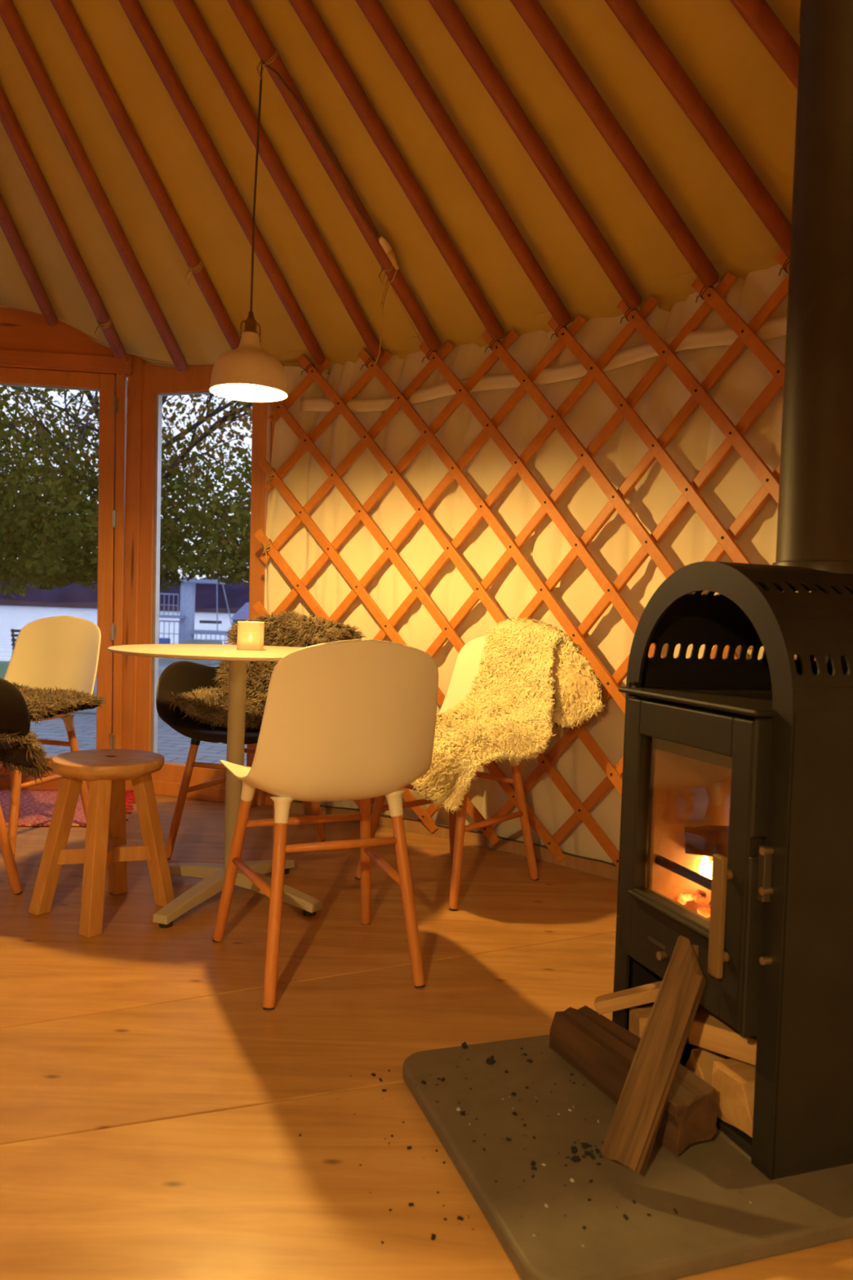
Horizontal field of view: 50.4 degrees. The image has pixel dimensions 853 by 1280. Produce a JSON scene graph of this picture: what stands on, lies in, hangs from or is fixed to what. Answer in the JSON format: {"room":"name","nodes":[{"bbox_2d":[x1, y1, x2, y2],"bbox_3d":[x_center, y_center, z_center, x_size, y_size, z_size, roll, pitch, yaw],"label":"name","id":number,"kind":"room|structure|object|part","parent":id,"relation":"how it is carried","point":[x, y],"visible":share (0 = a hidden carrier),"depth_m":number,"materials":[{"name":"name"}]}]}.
{"room":"traditional dwelling","nodes":[
{"label":"traditional dwelling","id":0,"kind":"room"},
{"bbox_2d":[0,0,800,374],"bbox_3d":[-1.604,-1.871,0.730,6.691,1.776,6.552,2,2,0],"label":"ceiling","id":1,"kind":"structure","parent":0,"point":[753,100],"depth_m":2.82,"materials":[{"name":"fabric"}]},
{"bbox_2d":[0,193,57,326],"bbox_3d":[-1.599,-2.058,2.583,0.050,1.490,2.662,2,2,0],"label":"pole","id":2,"kind":"object","parent":1,"relation":"attached to","point":[8,227],"visible":1,"depth_m":3.63,"materials":[{"name":"brown wood"}]},
{"bbox_2d":[0,84,125,359],"bbox_3d":[-1.427,-1.983,2.576,0.057,1.625,2.663,2,2,6],"label":"pole","id":3,"kind":"object","parent":1,"relation":"attached to","point":[8,119],"visible":1,"depth_m":3.33,"materials":[{"name":"brown wood"}]},
{"bbox_2d":[0,0,187,372],"bbox_3d":[-1.267,-1.949,2.553,0.050,1.679,2.664,2,2,11],"label":"pole","id":4,"kind":"object","parent":1,"relation":"attached to","point":[9,14],"visible":1,"depth_m":3.09,"materials":[{"name":"brown wood"}]},
{"bbox_2d":[50,0,240,350],"bbox_3d":[-1.099,-1.938,2.511,0.057,1.689,2.664,3,2,17],"label":"pole","id":5,"kind":"object","parent":1,"relation":"attached to","point":[64,9],"visible":0.91,"depth_m":3.01,"materials":[{"name":"brown wood"}]},
{"bbox_2d":[0,795,852,1279],"bbox_3d":[-1.657,0.810,0.863,6.640,0.060,6.640,2,2,0],"label":"floor","id":6,"kind":"structure","parent":0,"point":[153,1112],"depth_m":1.75,"materials":[{"name":"brown wood"}]},
{"bbox_2d":[0,677,30,894],"bbox_3d":[-1.482,0.334,2.578,0.583,0.804,0.507,3,2,37],"label":"armchair","id":7,"kind":"object","parent":6,"relation":"on","point":[15,717],"visible":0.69,"depth_m":2.58,"materials":[{"name":"black plastic"}]},
{"bbox_3d":[-1.235,0.537,2.625,0.125,0.409,0.028,1,2,-24],"label":"leg","id":8,"kind":"part","parent":7,"relation":"part of","materials":[{"name":"brown wood"}]},
{"bbox_2d":[0,729,53,785],"bbox_3d":[-1.410,0.329,2.663,0.524,0.216,0.506,3,2,37],"label":"sheepskin","id":9,"kind":"object","parent":7,"relation":"on","point":[28,756],"visible":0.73,"depth_m":2.69,"materials":[{"name":"grey fur"}]},
{"bbox_2d":[0,615,101,856],"bbox_3d":[-1.493,0.312,3.294,0.447,0.804,0.507,3,2,19],"label":"shell chair","id":10,"kind":"object","parent":6,"relation":"on","point":[62,652],"visible":0.65,"depth_m":3.49,"materials":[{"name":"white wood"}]},
{"bbox_3d":[-1.596,0.497,3.502,0.028,0.409,0.121,2,2,-6],"label":"leg","id":11,"kind":"part","parent":10,"relation":"part of","materials":[{"name":"brown wood"}]},
{"bbox_3d":[-1.391,0.518,3.068,0.074,0.409,0.113,3,2,19],"label":"leg","id":12,"kind":"part","parent":10,"relation":"part of","materials":[{"name":"brown wood"}]},
{"bbox_2d":[7,680,108,725],"bbox_3d":[-1.497,0.221,3.239,0.611,0.113,0.477,3,2,19],"label":"sheepskin","id":13,"kind":"object","parent":10,"relation":"on","point":[42,704],"visible":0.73,"depth_m":3.20,"materials":[{"name":"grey fur"}]},
{"bbox_2d":[60,712,75,731],"bbox_3d":[-1.330,0.305,3.356,0.059,0.066,0.058,3,2,19],"label":"socket","id":14,"kind":"object","parent":10,"relation":"attached to","point":[68,719],"depth_m":3.35,"materials":[{"name":"white plastic"}]},
{"bbox_3d":[-1.300,0.511,3.402,0.028,0.409,0.121,4,2,43],"label":"leg","id":15,"kind":"part","parent":10,"relation":"part of","materials":[{"name":"brown wood"}]},
{"bbox_2d":[0,789,135,826],"bbox_3d":[-1.665,0.669,3.724,0.927,0.045,0.685,2,2,-9],"label":"rug","id":16,"kind":"object","parent":6,"relation":"on","point":[37,806],"visible":0.28,"depth_m":3.73,"materials":[{"name":"red fabric"}]},
{"bbox_2d":[28,749,174,937],"bbox_3d":[-0.896,0.540,2.526,0.296,0.431,0.325,3,2,31],"label":"wooden stool","id":17,"kind":"object","parent":6,"relation":"on","point":[107,771],"visible":0.98,"depth_m":2.49,"materials":[{"name":"brown wood"}]},
{"bbox_3d":[-1.020,0.557,2.499,0.137,0.390,0.057,2,2,-13],"label":"leg","id":18,"kind":"part","parent":17,"relation":"part of","materials":[{"name":"brown wood"}]},
{"bbox_3d":[-0.871,0.566,2.385,0.057,0.390,0.146,2,2,-9],"label":"leg","id":19,"kind":"part","parent":17,"relation":"part of","materials":[{"name":"brown wood"}]},
{"bbox_3d":[-0.886,0.349,2.521,0.296,0.049,0.296,2,2,0],"label":"seat","id":20,"kind":"part","parent":17,"relation":"part of","materials":[{"name":"brown wood"}]},
{"bbox_3d":[-0.907,0.556,2.647,0.057,0.390,0.132,2,2,-6],"label":"leg","id":21,"kind":"part","parent":17,"relation":"part of","materials":[{"name":"brown wood"}]},
{"bbox_3d":[-0.778,0.563,2.578,0.135,0.390,0.057,1,2,-24],"label":"leg","id":22,"kind":"part","parent":17,"relation":"part of","materials":[{"name":"brown wood"}]},
{"bbox_2d":[112,355,145,791],"bbox_3d":[-1.359,-0.301,4.141,0.154,1.980,0.086,2,2,0],"label":"post","id":23,"kind":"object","parent":6,"relation":"on","point":[127,440],"depth_m":4.11,"materials":[{"name":"brown wood"}]},
{"bbox_2d":[107,644,322,928],"bbox_3d":[-0.577,0.395,2.730,0.741,0.730,0.741,2,2,0],"label":"bistro table","id":24,"kind":"object","parent":6,"relation":"on","point":[213,874],"visible":0.62,"depth_m":2.70,"materials":[{"name":"metal"}]},
{"bbox_3d":[-0.577,0.378,2.729,0.200,0.674,0.200,2,2,0],"label":"post","id":25,"kind":"part","parent":24,"relation":"part of","materials":[{"name":"white metal"}]},
{"bbox_2d":[236,621,264,650],"bbox_3d":[-0.532,-0.013,2.740,0.079,0.086,0.080,2,2,-9],"label":"candle holder","id":26,"kind":"object","parent":24,"relation":"on","point":[250,633],"visible":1,"depth_m":2.70,"materials":[{"name":"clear glass"}]},
{"bbox_2d":[155,661,324,859],"bbox_3d":[-0.605,0.345,3.215,0.584,0.804,0.507,3,2,16],"label":"armchair","id":27,"kind":"object","parent":6,"relation":"on","point":[179,677],"visible":0.27,"depth_m":3.11,"materials":[{"name":"black plastic"}]},
{"bbox_3d":[-0.835,0.536,3.094,0.125,0.409,0.028,0,2,-45],"label":"leg","id":28,"kind":"part","parent":27,"relation":"part of","materials":[{"name":"brown wood"}]},
{"bbox_2d":[190,737,200,745],"bbox_3d":[-0.787,0.331,3.128,0.059,0.067,0.058,3,2,16],"label":"socket","id":29,"kind":"object","parent":27,"relation":"attached to","point":[193,742],"depth_m":3.11,"materials":[{"name":"black plastic"}]},
{"bbox_2d":[168,609,365,731],"bbox_3d":[-0.547,0.114,3.284,0.577,0.450,0.600,3,2,16],"label":"sheepskin","id":30,"kind":"object","parent":27,"relation":"on","point":[209,706],"visible":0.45,"depth_m":3.36,"materials":[{"name":"grey fur"}]},
{"bbox_3d":[-0.493,0.551,2.994,0.028,0.409,0.125,2,2,-13],"label":"leg","id":31,"kind":"part","parent":27,"relation":"part of","materials":[{"name":"brown wood"}]},
{"bbox_3d":[-0.416,0.544,3.332,0.028,0.409,0.121,4,2,41],"label":"leg","id":32,"kind":"part","parent":27,"relation":"part of","materials":[{"name":"brown wood"}]},
{"bbox_2d":[212,639,438,1009],"bbox_3d":[-0.246,0.389,2.195,0.447,0.804,0.507,1,2,-24],"label":"shell chair","id":33,"kind":"object","parent":6,"relation":"on","point":[353,719],"visible":1,"depth_m":2.00,"materials":[{"name":"white plastic"}]},
{"bbox_3d":[-0.491,0.573,2.298,0.125,0.409,0.028,3,2,37],"label":"leg","id":34,"kind":"part","parent":33,"relation":"part of","materials":[{"name":"brown wood"}]},
{"bbox_2d":[240,781,256,801],"bbox_3d":[-0.438,0.369,2.257,0.059,0.067,0.058,1,2,-24],"label":"socket","id":35,"kind":"object","parent":33,"relation":"attached to","point":[247,793],"depth_m":2.25,"materials":[{"name":"white plastic"}]},
{"bbox_3d":[-0.331,0.588,1.991,0.028,0.409,0.121,2,2,1],"label":"leg","id":36,"kind":"part","parent":33,"relation":"part of","materials":[{"name":"brown wood"}]},
{"bbox_2d":[270,796,294,823],"bbox_3d":[-0.324,0.380,2.040,0.059,0.066,0.058,1,2,-24],"label":"socket","id":37,"kind":"object","parent":33,"relation":"attached to","point":[282,804],"depth_m":2.02,"materials":[{"name":"white plastic"}]},
{"bbox_3d":[-0.165,0.580,2.442,0.028,0.409,0.125,2,2,5],"label":"leg","id":38,"kind":"part","parent":33,"relation":"part of","materials":[{"name":"brown wood"}]},
{"bbox_2d":[383,789,405,817],"bbox_3d":[-0.079,0.385,2.148,0.060,0.066,0.058,1,2,-24],"label":"socket","id":39,"kind":"object","parent":33,"relation":"attached to","point":[394,797],"depth_m":2.13,"materials":[{"name":"white plastic"}]},
{"bbox_3d":[-0.045,0.594,2.118,0.121,0.409,0.028,4,2,42],"label":"leg","id":40,"kind":"part","parent":33,"relation":"part of","materials":[{"name":"brown wood"}]},
{"bbox_2d":[355,635,538,911],"bbox_3d":[0.100,0.378,2.932,0.447,0.804,0.507,4,2,43],"label":"shell chair","id":41,"kind":"object","parent":6,"relation":"on","point":[468,660],"visible":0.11,"depth_m":2.95,"materials":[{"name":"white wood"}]},
{"bbox_3d":[-0.163,0.565,2.924,0.125,0.409,0.028,1,2,-18],"label":"leg","id":42,"kind":"part","parent":41,"relation":"part of","materials":[{"name":"brown wood"}]},
{"bbox_3d":[0.089,0.566,3.162,0.028,0.409,0.121,3,2,19],"label":"leg","id":43,"kind":"part","parent":41,"relation":"part of","materials":[{"name":"brown wood"}]},
{"bbox_3d":[0.097,0.582,2.681,0.028,0.409,0.125,2,2,14],"label":"leg","id":44,"kind":"part","parent":41,"relation":"part of","materials":[{"name":"brown wood"}]},
{"bbox_2d":[410,617,608,814],"bbox_3d":[0.160,0.204,2.875,0.651,0.566,0.666,4,2,43],"label":"sheepskin","id":45,"kind":"object","parent":41,"relation":"on","point":[531,677],"visible":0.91,"depth_m":2.89,"materials":[{"name":"beige fur"}]},
{"bbox_2d":[509,759,519,766],"bbox_3d":[0.274,0.374,2.921,0.059,0.066,0.058,4,2,43],"label":"socket","id":46,"kind":"object","parent":41,"relation":"attached to","point":[512,763],"depth_m":2.91,"materials":[{"name":"white plastic"}]},
{"bbox_3d":[0.317,0.581,2.948,0.121,0.409,0.028,1,2,-23],"label":"leg","id":47,"kind":"part","parent":41,"relation":"part of","materials":[{"name":"brown wood"}]},
{"bbox_2d":[252,248,815,868],"bbox_3d":[0.480,-0.162,2.769,0.572,1.890,3.071,0,2,-41],"label":"lattice screen","id":48,"kind":"object","parent":6,"relation":"on","point":[747,335],"visible":0.59,"depth_m":3.07,"materials":[{"name":"brown wood"}]},
{"bbox_2d":[118,0,325,375],"bbox_3d":[-0.934,-1.911,2.449,0.092,1.727,2.655,3,2,23],"label":"pole","id":49,"kind":"object","parent":48,"relation":"on","point":[133,10],"visible":0.99,"depth_m":2.97,"materials":[{"name":"brown wood"}]},
{"bbox_2d":[260,534,272,569],"bbox_3d":[-0.641,-0.353,3.660,0.052,0.140,0.073,2,2,0],"label":"knot","id":50,"kind":"object","parent":48,"relation":"attached to","point":[264,552],"visible":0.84,"depth_m":3.64,"materials":[{"name":"beige fabric"}]},
{"bbox_2d":[264,462,275,497],"bbox_3d":[-0.628,-0.644,3.671,0.051,0.140,0.073,2,2,0],"label":"knot","id":51,"kind":"object","parent":48,"relation":"attached to","point":[267,482],"visible":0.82,"depth_m":3.65,"materials":[{"name":"beige fabric"}]},
{"bbox_2d":[269,401,278,428],"bbox_3d":[-0.620,-0.928,3.709,0.051,0.140,0.073,2,2,0],"label":"knot","id":52,"kind":"object","parent":48,"relation":"attached to","point":[273,404],"visible":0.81,"depth_m":3.69,"materials":[{"name":"brown fabric"}]},
{"bbox_2d":[173,0,383,369],"bbox_3d":[-0.789,-1.904,2.381,0.081,1.727,2.655,3,2,28],"label":"pole","id":53,"kind":"object","parent":48,"relation":"on","point":[189,12],"visible":0.96,"depth_m":2.92,"materials":[{"name":"brown wood"}]},
{"bbox_2d":[226,0,440,362],"bbox_3d":[-0.650,-1.896,2.300,0.061,1.727,2.655,3,2,33],"label":"pole","id":54,"kind":"object","parent":48,"relation":"on","point":[242,10],"visible":0.98,"depth_m":2.83,"materials":[{"name":"brown wood"}]},
{"bbox_2d":[208,61,391,402],"bbox_3d":[-0.304,-1.177,2.737,0.218,0.976,0.770,3,2,40],"label":"pendant lamp","id":55,"kind":"object","parent":54,"relation":"hanging from","point":[245,373],"visible":1,"depth_m":2.52,"materials":[{"name":"metal"}]},
{"bbox_3d":[-0.495,-0.773,2.538,0.218,0.164,0.218,2,2,0],"label":"lamp shade","id":56,"kind":"part","parent":55,"relation":"part of","materials":[{"name":"metal"}]},
{"bbox_3d":[-0.497,-0.728,2.539,0.056,0.076,0.056,2,2,0],"label":"bulb","id":57,"kind":"part","parent":55,"relation":"part of","materials":[{"name":"white glass"}]},
{"bbox_3d":[-0.343,-1.293,2.802,0.066,0.752,0.625,3,2,31],"label":"cord","id":58,"kind":"part","parent":55,"relation":"part of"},
{"bbox_2d":[373,248,399,368],"bbox_3d":[-0.140,-1.173,3.226,0.058,0.338,0.294,2,2,-10],"label":"extension cord","id":59,"kind":"object","parent":54,"relation":"attached to","point":[391,255],"visible":0.98,"depth_m":3.13,"materials":[{"name":"white plastic"}]},
{"bbox_2d":[385,248,399,270],"bbox_3d":[-0.117,-1.308,3.111,0.030,0.058,0.072,3,2,23],"label":"socket","id":60,"kind":"object","parent":59,"relation":"attached to","point":[391,255],"depth_m":3.10,"materials":[{"name":"white plastic"}]},
{"bbox_2d":[380,279,424,347],"bbox_3d":[-0.077,-1.180,3.277,0.018,0.175,0.266,3,2,36],"label":"twine","id":61,"kind":"object","parent":54,"relation":"hanging from","point":[387,279],"visible":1,"depth_m":3.23,"materials":[{"name":"beige fabric"}]},
{"bbox_2d":[288,0,504,352],"bbox_3d":[-0.518,-1.889,2.206,0.057,1.727,2.655,3,2,38],"label":"pole","id":62,"kind":"object","parent":48,"relation":"on","point":[305,10],"visible":0.98,"depth_m":2.75,"materials":[{"name":"brown wood"}]},
{"bbox_2d":[355,0,570,339],"bbox_3d":[-0.396,-1.881,2.102,0.057,1.727,2.655,4,2,43],"label":"pole","id":63,"kind":"object","parent":48,"relation":"on","point":[373,11],"visible":0.94,"depth_m":2.64,"materials":[{"name":"brown wood"}]},
{"bbox_2d":[428,0,641,323],"bbox_3d":[-0.285,-1.874,1.988,2.655,1.727,0.057,0,2,-42],"label":"pole","id":64,"kind":"object","parent":48,"relation":"on","point":[447,11],"visible":0.91,"depth_m":2.52,"materials":[{"name":"brown wood"}]},
{"bbox_2d":[510,0,719,302],"bbox_3d":[-0.184,-1.867,1.864,2.655,1.727,0.057,1,2,-37],"label":"pole","id":65,"kind":"object","parent":48,"relation":"on","point":[531,11],"visible":0.91,"depth_m":2.38,"materials":[{"name":"brown wood"}]},
{"bbox_2d":[604,0,791,275],"bbox_3d":[-0.094,-1.859,1.731,2.655,1.727,0.057,1,2,-32],"label":"pole","id":66,"kind":"object","parent":48,"relation":"on","point":[628,13],"visible":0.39,"depth_m":2.21,"materials":[{"name":"brown wood"}]},
{"bbox_2d":[729,0,799,89],"bbox_3d":[-0.012,-1.875,1.574,2.651,1.681,0.050,1,2,-26],"label":"pole","id":67,"kind":"object","parent":48,"relation":"on","point":[758,15],"visible":0.41,"depth_m":1.95,"materials":[{"name":"brown wood"}]},
{"bbox_2d":[402,1034,852,1279],"bbox_3d":[0.633,0.822,1.617,1.250,0.030,0.625,1,2,-19],"label":"hearth slab","id":68,"kind":"object","parent":6,"relation":"on","point":[711,1185],"visible":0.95,"depth_m":1.34,"materials":[{"name":"stone"}]},
{"bbox_2d":[298,1041,751,1246],"bbox_3d":[0.130,0.805,1.478,0.676,0.038,0.554,2,2,0],"label":"crumbs","id":69,"kind":"object","parent":68,"relation":"on","point":[491,1061],"visible":0.9,"depth_m":1.42,"materials":[{"name":"wood"}]},
{"bbox_2d":[548,1005,718,1156],"bbox_3d":[0.349,0.747,1.587,0.086,0.095,0.378,1,2,-24],"label":"log","id":70,"kind":"object","parent":68,"relation":"on","point":[602,1051],"visible":0.73,"depth_m":1.56,"materials":[{"name":"brown wood"}]},
{"bbox_2d":[594,980,662,1014],"bbox_3d":[0.426,0.663,1.706,0.214,0.105,0.036,3,2,17],"label":"stick","id":71,"kind":"object","parent":70,"relation":"on","point":[646,993],"visible":0.55,"depth_m":1.71,"materials":[{"name":"brown wood"}]},
{"bbox_2d":[599,934,706,1175],"bbox_3d":[0.358,0.632,1.400,0.224,0.316,0.067,0,2,-44],"label":"log","id":72,"kind":"object","parent":68,"relation":"on","point":[631,1135],"visible":1,"depth_m":1.38,"materials":[{"name":"brown wood"}]},
{"bbox_2d":[612,0,852,1180],"bbox_3d":[0.686,-0.642,1.600,0.521,2.900,0.464,1,2,-19],"label":"wood stove","id":73,"kind":"object","parent":68,"relation":"on","point":[762,749],"visible":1,"depth_m":1.53,"materials":[{"name":"metal"}]},
{"bbox_2d":[628,1004,708,1044],"bbox_3d":[0.585,0.735,1.756,0.396,0.063,0.065,0,2,-11],"label":"log","id":74,"kind":"object","parent":73,"relation":"in","point":[638,1015],"visible":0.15,"depth_m":1.72,"materials":[{"name":"brown wood"}]},
{"bbox_3d":[0.438,0.356,1.556,0.042,0.480,0.358,1,2,-19],"label":"fire door","id":75,"kind":"part","parent":73,"relation":"part of","materials":[{"name":"metal"}]},
{"bbox_2d":[677,889,711,917],"bbox_3d":[0.587,0.500,1.660,0.208,0.052,0.255,1,2,-21],"label":"embers","id":76,"kind":"object","parent":73,"relation":"in","point":[700,897],"visible":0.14,"depth_m":1.72},
{"bbox_2d":[698,855,712,879],"bbox_3d":[0.588,0.446,1.671,0.039,0.075,0.209,1,2,-37],"label":"flame","id":77,"kind":"object","parent":76,"relation":"on","point":[705,867],"visible":0.26,"depth_m":1.74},
{"bbox_2d":[684,825,728,857],"bbox_3d":[0.584,0.371,1.654,0.073,0.092,0.242,1,2,-31],"label":"log","id":78,"kind":"object","parent":76,"relation":"on","point":[707,840],"visible":0.38,"depth_m":1.70,"materials":[{"name":"brown wood"}]},
{"bbox_3d":[0.634,0.107,1.617,0.430,0.010,0.400,1,2,-19],"label":"warming plate","id":79,"kind":"part","parent":73,"relation":"part of","materials":[{"name":"metal"}]},
{"bbox_3d":[0.461,0.333,1.566,0.006,0.937,0.464,1,2,-19],"label":"arch frame","id":80,"kind":"part","parent":73,"relation":"part of","materials":[{"name":"metal"}]},
{"bbox_2d":[684,1048,733,1085],"bbox_3d":[0.633,0.751,1.628,0.363,0.074,0.085,1,2,-20],"label":"log","id":81,"kind":"object","parent":73,"relation":"in","point":[700,1061],"visible":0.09,"depth_m":1.57,"materials":[{"name":"brown wood"}]},
{"bbox_3d":[0.662,0.799,1.654,0.450,0.012,0.450,1,2,-19],"label":"plate","id":82,"kind":"part","parent":73,"relation":"part of","materials":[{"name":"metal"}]},
{"bbox_3d":[0.461,0.430,1.416,0.027,0.190,0.026,1,2,-19],"label":"handle","id":83,"kind":"part","parent":73,"relation":"part of","materials":[{"name":"brown wood"}]},
{"bbox_2d":[711,1057,755,1137],"bbox_3d":[0.646,0.750,1.511,0.331,0.089,0.116,1,2,-20],"label":"log","id":84,"kind":"object","parent":73,"relation":"in","point":[733,1079],"visible":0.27,"depth_m":1.46,"materials":[{"name":"brown wood"}]},
{"bbox_2d":[688,1009,756,1066],"bbox_3d":[0.539,0.668,1.506,0.198,0.052,0.060,4,2,41],"label":"log","id":85,"kind":"object","parent":84,"relation":"on","point":[708,1031],"visible":0.51,"depth_m":1.51,"materials":[{"name":"brown wood"}]},
{"bbox_2d":[264,264,842,862],"bbox_3d":[-1.656,-0.175,0.762,6.430,1.895,6.219,2,2,0],"label":"wall","id":86,"kind":"structure","parent":0,"point":[734,484],"depth_m":3.15,"materials":[{"name":"fabric"}]},
{"bbox_2d":[0,776,89,790],"bbox_3d":[-2.050,0.638,4.086,1.310,0.058,0.078,2,2,-7],"label":"trim","id":87,"kind":"structure","parent":86,"relation":"attached to","point":[5,781],"depth_m":4.08,"materials":[{"name":"brown wood"}]},
{"bbox_2d":[0,366,119,776],"bbox_3d":[-1.964,-0.303,4.056,1.147,1.822,0.064,2,2,-7],"label":"door","id":88,"kind":"structure","parent":86,"relation":"in","point":[104,384],"depth_m":4.09,"materials":[{"name":"brown wood"}]},
{"bbox_2d":[0,348,132,377],"bbox_3d":[-1.981,-1.252,4.022,1.315,0.072,0.081,2,2,-7],"label":"trim","id":89,"kind":"structure","parent":86,"relation":"attached to","point":[14,358],"depth_m":4.03,"materials":[{"name":"brown wood"}]},
{"bbox_2d":[0,306,134,359],"bbox_3d":[-1.972,-1.458,4.028,1.380,0.345,0.066,2,2,-7],"label":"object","id":90,"kind":"structure","parent":86,"relation":"attached to","point":[20,330],"depth_m":4.03,"materials":[{"name":"brown wood"}]},
{"bbox_2d":[121,355,130,423],"bbox_3d":[-1.346,-1.121,4.061,0.042,0.303,0.022,2,2,0],"label":"twine","id":91,"kind":"object","parent":86,"relation":"hanging from","point":[126,355],"visible":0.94,"depth_m":4.05,"materials":[{"name":"beige fabric"}]},
{"bbox_2d":[135,361,271,805],"bbox_3d":[-0.997,-0.320,4.015,0.683,2.050,0.067,3,2,19],"label":"window","id":92,"kind":"structure","parent":86,"relation":"in","point":[157,382],"depth_m":4.07,"materials":[{"name":"brown wood"}]},
{"bbox_2d":[264,408,275,805],"bbox_3d":[-0.605,-0.328,3.918,0.167,2.100,0.053,3,2,19],"label":"trim","id":93,"kind":"structure","parent":86,"relation":"attached to","point":[268,801],"depth_m":3.93,"materials":[{"name":"brown wood"}]},
{"bbox_2d":[57,258,727,357],"bbox_3d":[-0.833,-1.324,3.402,6.701,0.292,2.325,3,2,17],"label":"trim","id":94,"kind":"structure","parent":86,"relation":"attached to","point":[726,259],"depth_m":3.48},
{"bbox_2d":[289,800,618,881],"bbox_3d":[0.594,0.779,2.671,0.474,0.046,3.290,1,2,-38],"label":"baseboard","id":95,"kind":"structure","parent":86,"relation":"attached to","point":[597,868],"depth_m":3.33,"materials":[{"name":"brown wood"}]},
{"bbox_2d":[299,315,786,412],"bbox_3d":[0.443,-0.900,2.925,0.275,0.094,2.461,0,2,-45],"label":"trim","id":96,"kind":"structure","parent":86,"relation":"attached to","point":[775,328],"depth_m":3.07,"materials":[{"name":"fabric"}]},
{"label":"outside","id":97,"kind":"structure","parent":0,"visible":0},
{"bbox_2d":[0,576,249,608],"bbox_3d":[-39.583,-12.651,240.768,560.000,11.882,30.000,2,2,0],"label":"hills","id":98,"kind":"structure","parent":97,"point":[237,595],"depth_m":228.51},
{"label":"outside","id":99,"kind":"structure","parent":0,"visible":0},
{"bbox_2d":[0,598,240,613],"bbox_3d":[-39.771,-7.266,224.926,560.000,2.080,2.000,2,2,0],"label":"shore","id":100,"kind":"structure","parent":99,"point":[2,602],"depth_m":225.03,"materials":[{"name":"grey"}]},
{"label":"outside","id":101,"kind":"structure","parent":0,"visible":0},
{"bbox_2d":[0,604,235,661],"bbox_3d":[-29.914,-2.990,127.500,460.000,0.001,200.000,2,2,0],"label":"lake","id":102,"kind":"structure","parent":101,"point":[15,617],"depth_m":92.10,"materials":[{"name":"grey liquid"}]},
{"bbox_2d":[159,568,232,644],"bbox_3d":[-11.682,-1.754,43.754,5.028,4.334,1.950,2,2,0],"label":"tower","id":103,"kind":"structure","parent":102,"relation":"in","point":[187,631],"depth_m":43.65,"materials":[{"name":"concrete"}]},
{"bbox_3d":[-12.998,-1.713,43.382,2.242,1.084,0.068,2,2,0],"label":"railing","id":104,"kind":"part","parent":103,"relation":"part of","materials":[{"name":"metal"}]},
{"bbox_3d":[-12.246,-0.315,43.524,1.242,1.234,0.068,2,2,0],"label":"ladder railing","id":105,"kind":"part","parent":103,"relation":"part of","materials":[{"name":"metal"}]},
{"bbox_3d":[-10.456,-0.024,43.431,1.642,0.684,0.068,2,2,0],"label":"railing","id":106,"kind":"part","parent":103,"relation":"part of","materials":[{"name":"metal"}]},
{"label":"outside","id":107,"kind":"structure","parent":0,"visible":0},
{"bbox_2d":[0,661,75,712],"bbox_3d":[-4.029,0.777,17.837,60.000,1.040,21.000,2,2,0],"label":"lawn","id":108,"kind":"structure","parent":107,"point":[3,664],"depth_m":18.11,"materials":[{"name":"green plant"}]},
{"bbox_2d":[10,628,21,652],"bbox_3d":[-7.962,0.216,19.623,1.850,0.871,0.686,2,2,0],"label":"park bench","id":109,"kind":"object","parent":108,"relation":"on","point":[12,630],"visible":0.17,"depth_m":19.36,"materials":[{"name":"paint"}]},
{"bbox_3d":[-8.842,0.185,19.623,0.050,0.871,0.686,2,2,0],"label":"frame","id":110,"kind":"part","parent":109,"relation":"part of","materials":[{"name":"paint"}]},
{"bbox_2d":[0,385,252,598],"bbox_3d":[-2.877,-2.733,9.149,7.338,6.942,7.056,2,2,8],"label":"tree","id":111,"kind":"object","parent":108,"relation":"on","point":[31,531],"visible":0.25,"depth_m":8.16,"materials":[{"name":"green plant"}]},
{"bbox_2d":[75,657,222,715],"bbox_3d":[-1.566,0.423,8.018,2.600,0.400,1.300,2,2,0],"label":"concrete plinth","id":112,"kind":"object","parent":108,"relation":"on","point":[163,663],"visible":0.06,"depth_m":7.38,"materials":[{"name":"grey concrete"}]},
{"bbox_2d":[180,640,222,665],"bbox_3d":[-1.985,0.109,8.009,0.270,0.200,0.400,2,2,0],"label":"concrete block","id":113,"kind":"object","parent":108,"relation":"on","point":[204,662],"visible":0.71,"depth_m":7.81,"materials":[{"name":"grey concrete"}]},
{"bbox_2d":[229,602,248,628],"bbox_3d":[-2.504,0.081,15.012,1.320,1.470,1.000,2,2,0],"label":"hut","id":114,"kind":"object","parent":108,"relation":"on","point":[241,615],"visible":0.08,"depth_m":14.61,"materials":[{"name":"white"}]},
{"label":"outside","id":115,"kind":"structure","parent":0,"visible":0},
{"bbox_2d":[29,712,246,765],"bbox_3d":[-1.027,0.748,5.877,14.000,0.080,3.100,2,2,0],"label":"paving","id":116,"kind":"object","parent":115,"point":[174,746],"depth_m":6.02,"materials":[{"name":"grey stone"}]}
]}

